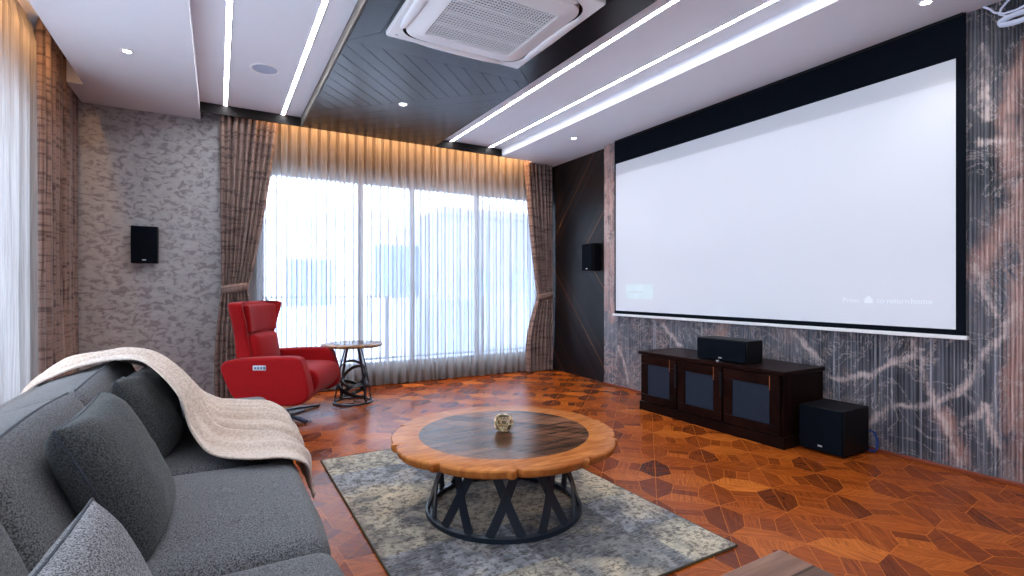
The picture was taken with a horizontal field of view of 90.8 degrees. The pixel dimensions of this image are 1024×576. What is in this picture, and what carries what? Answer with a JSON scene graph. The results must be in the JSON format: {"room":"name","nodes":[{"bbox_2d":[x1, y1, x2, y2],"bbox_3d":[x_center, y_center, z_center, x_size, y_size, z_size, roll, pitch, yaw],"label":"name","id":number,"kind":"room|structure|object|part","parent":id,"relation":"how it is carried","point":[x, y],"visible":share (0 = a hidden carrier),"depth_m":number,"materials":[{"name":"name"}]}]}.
{"room":"home theater room","nodes":[
{"label":"home theater room","id":0,"kind":"room"},
{"bbox_2d":[18,0,38,29],"bbox_3d":[0.093,-1.970,2.473,5.550,0.100,7.680,0,0,-30],"label":"ceiling","id":1,"kind":"structure","parent":0,"point":[32,16],"depth_m":3.51,"materials":[{"name":"paint"}]},
{"bbox_2d":[0,0,37,404],"bbox_3d":[-2.215,-0.399,1.598,0.109,2.973,4.390,0,0,-30],"label":"sheer curtain","id":2,"kind":"object","parent":1,"relation":"hanging from","point":[18,44],"visible":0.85,"depth_m":3.13,"materials":[{"name":"white fabric"}]},
{"bbox_2d":[34,17,78,384],"bbox_3d":[-3.544,-0.412,3.943,0.110,2.995,0.941,0,0,-30],"label":"drape","id":3,"kind":"object","parent":1,"relation":"hanging from","point":[57,103],"visible":0.74,"depth_m":3.83,"materials":[{"name":"brown fabric"}]},
{"bbox_2d":[28,0,200,118],"bbox_3d":[-1.549,-1.775,1.488,0.890,0.290,7.330,0,0,-30],"label":"ceiling","id":4,"kind":"structure","parent":1,"relation":"attached to","point":[160,76],"depth_m":3.47,"materials":[{"name":"paint"}]},
{"bbox_2d":[120,48,133,53],"bbox_3d":[-2.649,-1.627,3.474,0.080,0.006,0.080,0,0,-30],"label":"recessed light","id":5,"kind":"object","parent":4,"relation":"in","point":[127,51],"visible":1,"depth_m":3.47,"materials":[{"name":"white plastic"}]},
{"bbox_2d":[214,115,277,398],"bbox_3d":[-2.572,-0.407,4.936,0.582,2.985,0.099,0,0,-30],"label":"drape","id":6,"kind":"object","parent":1,"relation":"hanging from","point":[247,146],"visible":0.74,"depth_m":4.89,"materials":[{"name":"brown fabric"}]},
{"bbox_2d":[200,101,301,126],"bbox_3d":[-2.502,-1.775,4.884,0.880,0.290,0.020,0,0,-30],"label":"trim","id":7,"kind":"structure","parent":1,"relation":"attached to","point":[205,107],"depth_m":4.86,"materials":[{"name":"black metal"}]},
{"bbox_2d":[190,0,357,116],"bbox_3d":[-0.724,-1.820,1.818,0.868,0.200,7.070,0,0,-30],"label":"ceiling","id":8,"kind":"structure","parent":1,"relation":"attached to","point":[275,33],"depth_m":3.60,"materials":[{"name":"paint"}]},
{"bbox_2d":[223,0,232,105],"bbox_3d":[-0.996,-1.718,1.830,0.038,0.004,6.765,0,0,-30],"label":"led strip","id":9,"kind":"object","parent":8,"relation":"attached to","point":[229,3],"visible":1,"depth_m":3.60,"materials":[{"name":"white plastic"}]},
{"bbox_2d":[250,63,279,74],"bbox_3d":[-1.940,-1.717,3.966,0.216,0.006,0.216,0,0,-30],"label":"ceiling speaker","id":10,"kind":"object","parent":8,"relation":"attached to","point":[261,68],"visible":1,"depth_m":3.96,"materials":[{"name":"white plastic"}]},
{"bbox_2d":[252,65,277,73],"bbox_3d":[-1.940,-1.718,3.966,0.180,0.005,0.180,0,0,-30],"label":"grille","id":11,"kind":"object","parent":10,"relation":"attached to","point":[261,69],"depth_m":3.96,"materials":[{"name":"white metal"}]},
{"bbox_2d":[281,0,328,114],"bbox_3d":[-0.568,-1.718,2.079,0.038,0.004,6.765,0,0,-30],"label":"led strip","id":12,"kind":"object","parent":8,"relation":"attached to","point":[324,3],"visible":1,"depth_m":3.65,"materials":[{"name":"white plastic"}]},
{"bbox_2d":[301,0,367,125],"bbox_3d":[-0.344,-1.777,2.039,0.012,0.286,7.070,0,0,-30],"label":"trim","id":13,"kind":"structure","parent":1,"relation":"attached to","point":[360,4],"depth_m":3.58,"materials":[{"name":"paint"}]},
{"bbox_2d":[248,124,434,390],"bbox_3d":[-1.802,-0.399,5.506,2.025,2.973,0.100,0,0,-30],"label":"sheer curtain","id":14,"kind":"object","parent":1,"relation":"hanging from","point":[346,247],"visible":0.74,"depth_m":5.54,"materials":[{"name":"white fabric"}]},
{"bbox_2d":[434,140,501,156],"bbox_3d":[-0.512,-1.775,6.043,0.885,0.290,0.020,0,0,-30],"label":"trim","id":15,"kind":"structure","parent":1,"relation":"attached to","point":[446,144],"depth_m":6.04,"materials":[{"name":"black metal"}]},
{"bbox_2d":[302,0,656,146],"bbox_3d":[0.270,-1.775,2.408,1.420,0.290,7.090,0,0,-30],"label":"wood panel","id":16,"kind":"object","parent":1,"relation":"attached to","point":[374,71],"visible":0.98,"depth_m":3.99,"materials":[{"name":"grey wood"}]},
{"bbox_2d":[386,0,605,68],"bbox_3d":[-0.135,-1.604,3.034,0.980,0.052,0.980,0,0,-30],"label":"air conditioner","id":17,"kind":"object","parent":16,"relation":"attached to","point":[510,33],"visible":1,"depth_m":3.04,"materials":[{"name":"white plastic"}]},
{"bbox_2d":[426,0,557,55],"bbox_3d":[-0.135,-1.583,3.034,0.588,0.007,0.590,0,0,-30],"label":"grille","id":18,"kind":"object","parent":17,"relation":"attached to","point":[497,27],"depth_m":3.03,"materials":[{"name":"white plastic"}]},
{"bbox_2d":[436,147,536,379],"bbox_3d":[-0.270,-0.399,6.402,1.506,2.973,0.102,0,0,-30],"label":"sheer curtain","id":19,"kind":"object","parent":1,"relation":"hanging from","point":[486,294],"visible":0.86,"depth_m":6.32,"materials":[{"name":"white fabric"}]},
{"bbox_2d":[524,160,552,371],"bbox_3d":[0.351,-0.407,6.638,0.464,2.985,0.099,0,0,-30],"label":"drape","id":20,"kind":"object","parent":1,"relation":"hanging from","point":[538,177],"visible":0.93,"depth_m":6.64,"materials":[{"name":"brown fabric"}]},
{"bbox_2d":[445,0,805,148],"bbox_3d":[1.271,-1.820,2.979,0.885,0.200,7.070,0,0,-30],"label":"ceiling","id":21,"kind":"structure","parent":1,"relation":"attached to","point":[683,22],"depth_m":3.82,"materials":[{"name":"paint"}]},
{"bbox_2d":[450,0,678,140],"bbox_3d":[0.992,-1.718,2.987,0.038,0.004,6.765,0,0,-30],"label":"led strip","id":22,"kind":"object","parent":21,"relation":"attached to","point":[671,2],"visible":1,"depth_m":3.79,"materials":[{"name":"white plastic"}]},
{"bbox_2d":[489,0,777,147],"bbox_3d":[1.433,-1.718,3.244,0.038,0.004,6.765,0,0,-30],"label":"led strip","id":23,"kind":"object","parent":21,"relation":"attached to","point":[769,2],"visible":1,"depth_m":3.83,"materials":[{"name":"white plastic"}]},
{"bbox_2d":[502,0,1002,166],"bbox_3d":[1.960,-1.775,3.530,0.860,0.290,7.330,0,0,-30],"label":"ceiling","id":24,"kind":"structure","parent":1,"relation":"attached to","point":[809,34],"depth_m":3.72,"materials":[{"name":"paint"}]},
{"bbox_2d":[917,0,933,5],"bbox_3d":[2.356,-1.627,2.876,0.080,0.006,0.080,0,0,-30],"label":"recessed light","id":25,"kind":"object","parent":24,"relation":"in","point":[922,2],"visible":1,"depth_m":2.88,"materials":[{"name":"white plastic"}]},
{"bbox_2d":[983,0,1023,27],"bbox_3d":[2.747,-1.537,2.778,0.034,0.192,0.252,0,0,-27],"label":"cable","id":26,"kind":"object","parent":24,"relation":"hanging from","point":[1002,22],"visible":1,"depth_m":2.79,"materials":[{"name":"white plastic"}]},
{"bbox_2d":[78,98,504,403],"bbox_3d":[-1.875,-0.410,5.655,5.350,3.020,0.200,0,0,-30],"label":"wall","id":27,"kind":"structure","parent":0,"point":[136,167],"depth_m":4.68,"materials":[{"name":"grey paint"}]},
{"bbox_2d":[131,225,158,263],"bbox_3d":[-3.346,-0.393,4.604,0.200,0.335,0.136,0,0,-30],"label":"wall speaker","id":28,"kind":"object","parent":27,"relation":"attached to","point":[144,239],"visible":1,"depth_m":4.55,"materials":[{"name":"black paint"}]},
{"bbox_2d":[552,149,603,381],"bbox_3d":[0.831,-0.410,6.513,0.190,3.020,1.440,0,0,-30],"label":"wall","id":29,"kind":"structure","parent":0,"point":[577,184],"depth_m":6.32,"materials":[{"name":"brown wood"}]},
{"bbox_2d":[582,243,600,270],"bbox_3d":[0.942,-0.362,5.987,0.148,0.325,0.200,0,0,-30],"label":"wall speaker","id":30,"kind":"object","parent":29,"relation":"attached to","point":[591,252],"visible":1,"depth_m":5.91,"materials":[{"name":"black paint"}]},
{"bbox_2d":[582,243,592,270],"bbox_3d":[0.886,-0.362,5.954,0.015,0.313,0.188,0,0,-30],"label":"grille","id":31,"kind":"object","parent":30,"relation":"attached to","point":[587,249],"depth_m":5.94,"materials":[{"name":"black fabric"}]},
{"bbox_2d":[281,369,1023,575],"bbox_3d":[0.106,1.155,2.451,5.750,0.110,7.930,0,0,-30],"label":"floor","id":32,"kind":"structure","parent":0,"point":[867,513],"depth_m":2.76,"materials":[{"name":"brown wood"}]},
{"bbox_2d":[0,360,343,575],"bbox_3d":[-1.167,0.708,1.554,1.017,0.784,3.220,0,0,-30],"label":"sofa","id":33,"kind":"object","parent":32,"relation":"on","point":[228,517],"visible":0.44,"depth_m":1.34,"materials":[{"name":"fabric"}]},
{"bbox_2d":[0,522,28,575],"bbox_3d":[-0.882,0.532,0.573,0.448,0.399,0.758,0,0,-30],"label":"cushion","id":34,"kind":"object","parent":33,"relation":"on","point":[12,563],"depth_m":0.91,"materials":[{"name":"grey fabric"}]},
{"bbox_3d":[-1.475,0.720,1.207,0.135,0.560,2.870,0,0,-30],"label":"frame","id":35,"kind":"part","parent":33,"relation":"part of","materials":[{"name":"grey fabric"}]},
{"bbox_2d":[0,396,84,573],"bbox_3d":[-1.277,0.532,1.252,0.450,0.403,0.806,0,0,-30],"label":"cushion","id":36,"kind":"object","parent":33,"relation":"on","point":[35,510],"depth_m":1.10,"materials":[{"name":"grey fabric"}]},
{"bbox_2d":[0,360,135,414],"bbox_3d":[-1.740,0.537,2.049,0.446,0.391,1.028,0,0,-30],"label":"backrest","id":37,"kind":"object","parent":33,"relation":"on","point":[83,385],"depth_m":1.91,"materials":[{"name":"grey fabric"}]},
{"bbox_2d":[28,497,151,575],"bbox_3d":[-0.645,0.555,0.781,0.175,0.337,0.422,0,0,-24],"label":"throw pillow","id":38,"kind":"object","parent":33,"relation":"on","point":[95,543],"visible":1,"depth_m":0.82,"materials":[{"name":"fabric"}]},
{"bbox_2d":[44,392,175,561],"bbox_3d":[-1.032,0.485,1.326,0.238,0.377,0.369,0,0,-30],"label":"throw pillow","id":39,"kind":"object","parent":33,"relation":"on","point":[105,452],"visible":0.82,"depth_m":1.21,"materials":[{"name":"grey fabric"}]},
{"bbox_2d":[110,366,188,458],"bbox_3d":[-1.466,0.511,2.061,0.230,0.360,0.386,0,0,-21],"label":"throw pillow","id":40,"kind":"object","parent":33,"relation":"on","point":[153,400],"visible":0.7,"depth_m":1.96,"materials":[{"name":"grey fabric"}]},
{"bbox_2d":[21,347,314,497],"bbox_3d":[-1.472,0.568,2.418,1.597,0.613,0.835,0,0,19],"label":"throw blanket","id":41,"kind":"object","parent":33,"relation":"on","point":[241,429],"visible":0.94,"depth_m":2.16,"materials":[{"name":"beige fabric"}]},
{"bbox_2d":[164,397,293,475],"bbox_3d":[-1.511,0.760,2.442,0.712,0.226,1.338,0,0,-30],"label":"seat cushion","id":42,"kind":"object","parent":33,"relation":"on","point":[187,457],"depth_m":1.97,"materials":[{"name":"grey fabric"}]},
{"bbox_2d":[146,461,330,575],"bbox_3d":[-0.972,0.761,1.517,0.714,0.223,0.796,0,0,-30],"label":"seat cushion","id":43,"kind":"object","parent":33,"relation":"on","point":[221,522],"depth_m":1.41,"materials":[{"name":"grey fabric"}]},
{"bbox_2d":[223,553,343,575],"bbox_3d":[-0.556,0.759,0.809,0.711,0.224,0.838,0,0,-30],"label":"seat cushion","id":44,"kind":"object","parent":33,"relation":"on","point":[305,564],"depth_m":1.21,"materials":[{"name":"grey fabric"}]},
{"bbox_2d":[221,301,340,422],"bbox_3d":[-1.977,0.603,4.334,0.822,0.986,0.785,0,0,0],"label":"armchair","id":45,"kind":"object","parent":32,"relation":"on","point":[289,376],"visible":0.98,"depth_m":4.04,"materials":[{"name":"red leather"}]},
{"bbox_3d":[-2.200,0.409,4.338,0.222,0.598,0.730,0,0,0],"label":"backrest","id":46,"kind":"part","parent":45,"relation":"part of","materials":[{"name":"red leather"}]},
{"bbox_3d":[-1.975,0.626,3.952,0.105,0.040,0.016,0,0,0],"label":"control panel","id":47,"kind":"part","parent":45,"relation":"part of","materials":[{"name":"silver metal"}]},
{"bbox_2d":[249,331,279,356],"bbox_3d":[-2.136,0.531,4.338,0.166,0.303,0.410,0,0,0],"label":"lumbar cushion","id":48,"kind":"object","parent":45,"relation":"on","point":[261,343],"depth_m":4.24,"materials":[{"name":"red leather"}]},
{"bbox_3d":[-1.942,0.737,4.013,0.697,0.387,0.126,0,0,0],"label":"arm","id":49,"kind":"part","parent":45,"relation":"part of"},
{"bbox_3d":[-1.836,1.077,4.216,0.391,0.039,0.036,0,0,33],"label":"leg","id":50,"kind":"part","parent":45,"relation":"part of","materials":[{"name":"black metal"}]},
{"bbox_3d":[-1.903,1.077,4.527,0.036,0.039,0.391,0,0,33],"label":"leg","id":51,"kind":"part","parent":45,"relation":"part of","materials":[{"name":"black metal"}]},
{"bbox_3d":[-1.942,0.737,4.663,0.697,0.387,0.126,0,0,0],"label":"arm","id":52,"kind":"part","parent":45,"relation":"part of"},
{"bbox_3d":[-1.841,0.784,4.338,0.564,0.275,0.524,0,0,0],"label":"seat","id":53,"kind":"part","parent":45,"relation":"part of","materials":[{"name":"red leather"}]},
{"bbox_2d":[321,340,382,405],"bbox_3d":[-1.538,0.815,4.880,0.579,0.568,0.564,0,0,-30],"label":"side table","id":54,"kind":"object","parent":32,"relation":"on","point":[359,345],"visible":0.97,"depth_m":4.82,"materials":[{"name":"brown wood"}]},
{"bbox_2d":[321,449,737,575],"bbox_3d":[-0.126,1.094,2.672,1.348,0.012,2.000,0,0,-30],"label":"rug","id":55,"kind":"object","parent":32,"relation":"on","point":[618,531],"visible":0.65,"depth_m":2.27,"materials":[{"name":"grey carpet"}]},
{"bbox_2d":[391,406,617,544],"bbox_3d":[-0.041,0.901,2.526,1.108,0.373,1.101,0,0,-30],"label":"coffee table","id":56,"kind":"object","parent":55,"relation":"on","point":[465,444],"visible":0.99,"depth_m":2.27,"materials":[{"name":"brown wood"}]},
{"bbox_2d":[494,414,512,431],"bbox_3d":[-0.042,0.676,2.528,0.096,0.080,0.098,0,0,-30],"label":"candle holder","id":57,"kind":"object","parent":56,"relation":"on","point":[504,422],"visible":1,"depth_m":2.50,"materials":[{"name":"metal"}]},
{"bbox_2d":[638,347,824,449],"bbox_3d":[1.706,0.835,4.129,0.517,0.530,1.372,0,0,-30],"label":"media cabinet","id":58,"kind":"object","parent":32,"relation":"on","point":[757,402],"visible":1,"depth_m":3.77,"materials":[{"name":"wood"}]},
{"bbox_3d":[1.281,0.815,4.405,0.008,0.274,0.259,0,0,-30],"label":"cloth panel","id":59,"kind":"part","parent":58,"relation":"part of","materials":[{"name":"grey fabric"}]},
{"bbox_3d":[1.281,0.810,4.405,0.024,0.410,0.405,0,0,-30],"label":"door","id":60,"kind":"part","parent":58,"relation":"part of","materials":[{"name":"brown wood"}]},
{"bbox_3d":[1.365,0.735,4.215,0.016,0.190,0.022,0,0,-30],"label":"handle","id":61,"kind":"part","parent":58,"relation":"part of","materials":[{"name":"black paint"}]},
{"bbox_3d":[1.497,0.815,4.033,0.008,0.274,0.279,0,0,-30],"label":"cloth panel","id":62,"kind":"part","parent":58,"relation":"part of","materials":[{"name":"black fabric"}]},
{"bbox_3d":[1.497,0.810,4.033,0.024,0.410,0.425,0,0,-30],"label":"door","id":63,"kind":"part","parent":58,"relation":"part of","materials":[{"name":"brown wood"}]},
{"bbox_3d":[1.587,0.735,3.835,0.016,0.190,0.022,0,0,-30],"label":"handle","id":64,"kind":"part","parent":58,"relation":"part of","materials":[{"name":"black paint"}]},
{"bbox_2d":[697,336,762,363],"bbox_3d":[1.694,0.484,3.983,0.244,0.172,0.450,0,0,-30],"label":"speaker","id":65,"kind":"object","parent":58,"relation":"on","point":[728,349],"visible":1,"depth_m":3.88},
{"bbox_3d":[1.723,0.815,3.644,0.008,0.274,0.299,0,0,-30],"label":"cloth panel","id":66,"kind":"part","parent":58,"relation":"part of","materials":[{"name":"black fabric"}]},
{"bbox_3d":[1.723,0.810,3.644,0.024,0.410,0.445,0,0,-30],"label":"door","id":67,"kind":"part","parent":58,"relation":"part of","materials":[{"name":"brown wood"}]},
{"bbox_2d":[721,550,834,575],"bbox_3d":[0.620,0.890,0.902,0.550,0.420,0.636,0,0,-30],"label":"side table","id":68,"kind":"object","parent":32,"relation":"on","point":[778,563],"visible":1,"depth_m":1.22,"materials":[{"name":"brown wood"}]},
{"bbox_2d":[799,398,868,457],"bbox_3d":[2.182,0.947,3.432,0.326,0.307,0.290,0,0,-30],"label":"subwoofer","id":69,"kind":"object","parent":32,"relation":"on","point":[839,428],"visible":1,"depth_m":3.33,"materials":[{"name":"black paint"}]},
{"bbox_2d":[799,404,842,456],"bbox_3d":[2.049,0.941,3.354,0.015,0.283,0.278,0,0,-30],"label":"grille","id":70,"kind":"object","parent":69,"relation":"attached to","point":[820,428],"depth_m":3.34,"materials":[{"name":"black fabric"}]},
{"bbox_2d":[868,430,877,451],"bbox_3d":[2.415,1.027,3.403,0.032,0.148,0.111,0,0,-18],"label":"cable","id":71,"kind":"object","parent":32,"relation":"on","point":[875,435],"visible":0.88,"depth_m":3.37,"materials":[{"name":"blue plastic"}]},
{"bbox_2d":[604,0,1023,483],"bbox_3d":[2.700,-0.280,3.244,0.250,2.760,6.090,0,0,-30],"label":"wall","id":72,"kind":"structure","parent":0,"point":[951,402],"depth_m":3.00,"materials":[{"name":"stone"}]},
{"bbox_2d":[613,12,969,339],"bbox_3d":[1.907,-0.661,4.296,0.038,1.936,3.078,0,0,-30],"label":"projector screen","id":73,"kind":"object","parent":72,"relation":"attached to","point":[831,195],"visible":1,"depth_m":3.70,"materials":[{"name":"grey fabric"}]},
{"bbox_2d":[603,382,1023,487],"bbox_3d":[2.582,1.089,3.175,0.021,0.022,6.090,0,0,-30],"label":"baseboard","id":74,"kind":"structure","parent":72,"relation":"attached to","point":[1013,483],"depth_m":3.08,"materials":[{"name":"red wood"}]},
{"label":"outside","id":75,"kind":"structure","parent":0,"visible":0},
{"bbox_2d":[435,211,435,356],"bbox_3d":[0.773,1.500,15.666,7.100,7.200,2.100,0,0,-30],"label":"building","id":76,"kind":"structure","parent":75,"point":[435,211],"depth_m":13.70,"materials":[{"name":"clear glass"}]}
]}

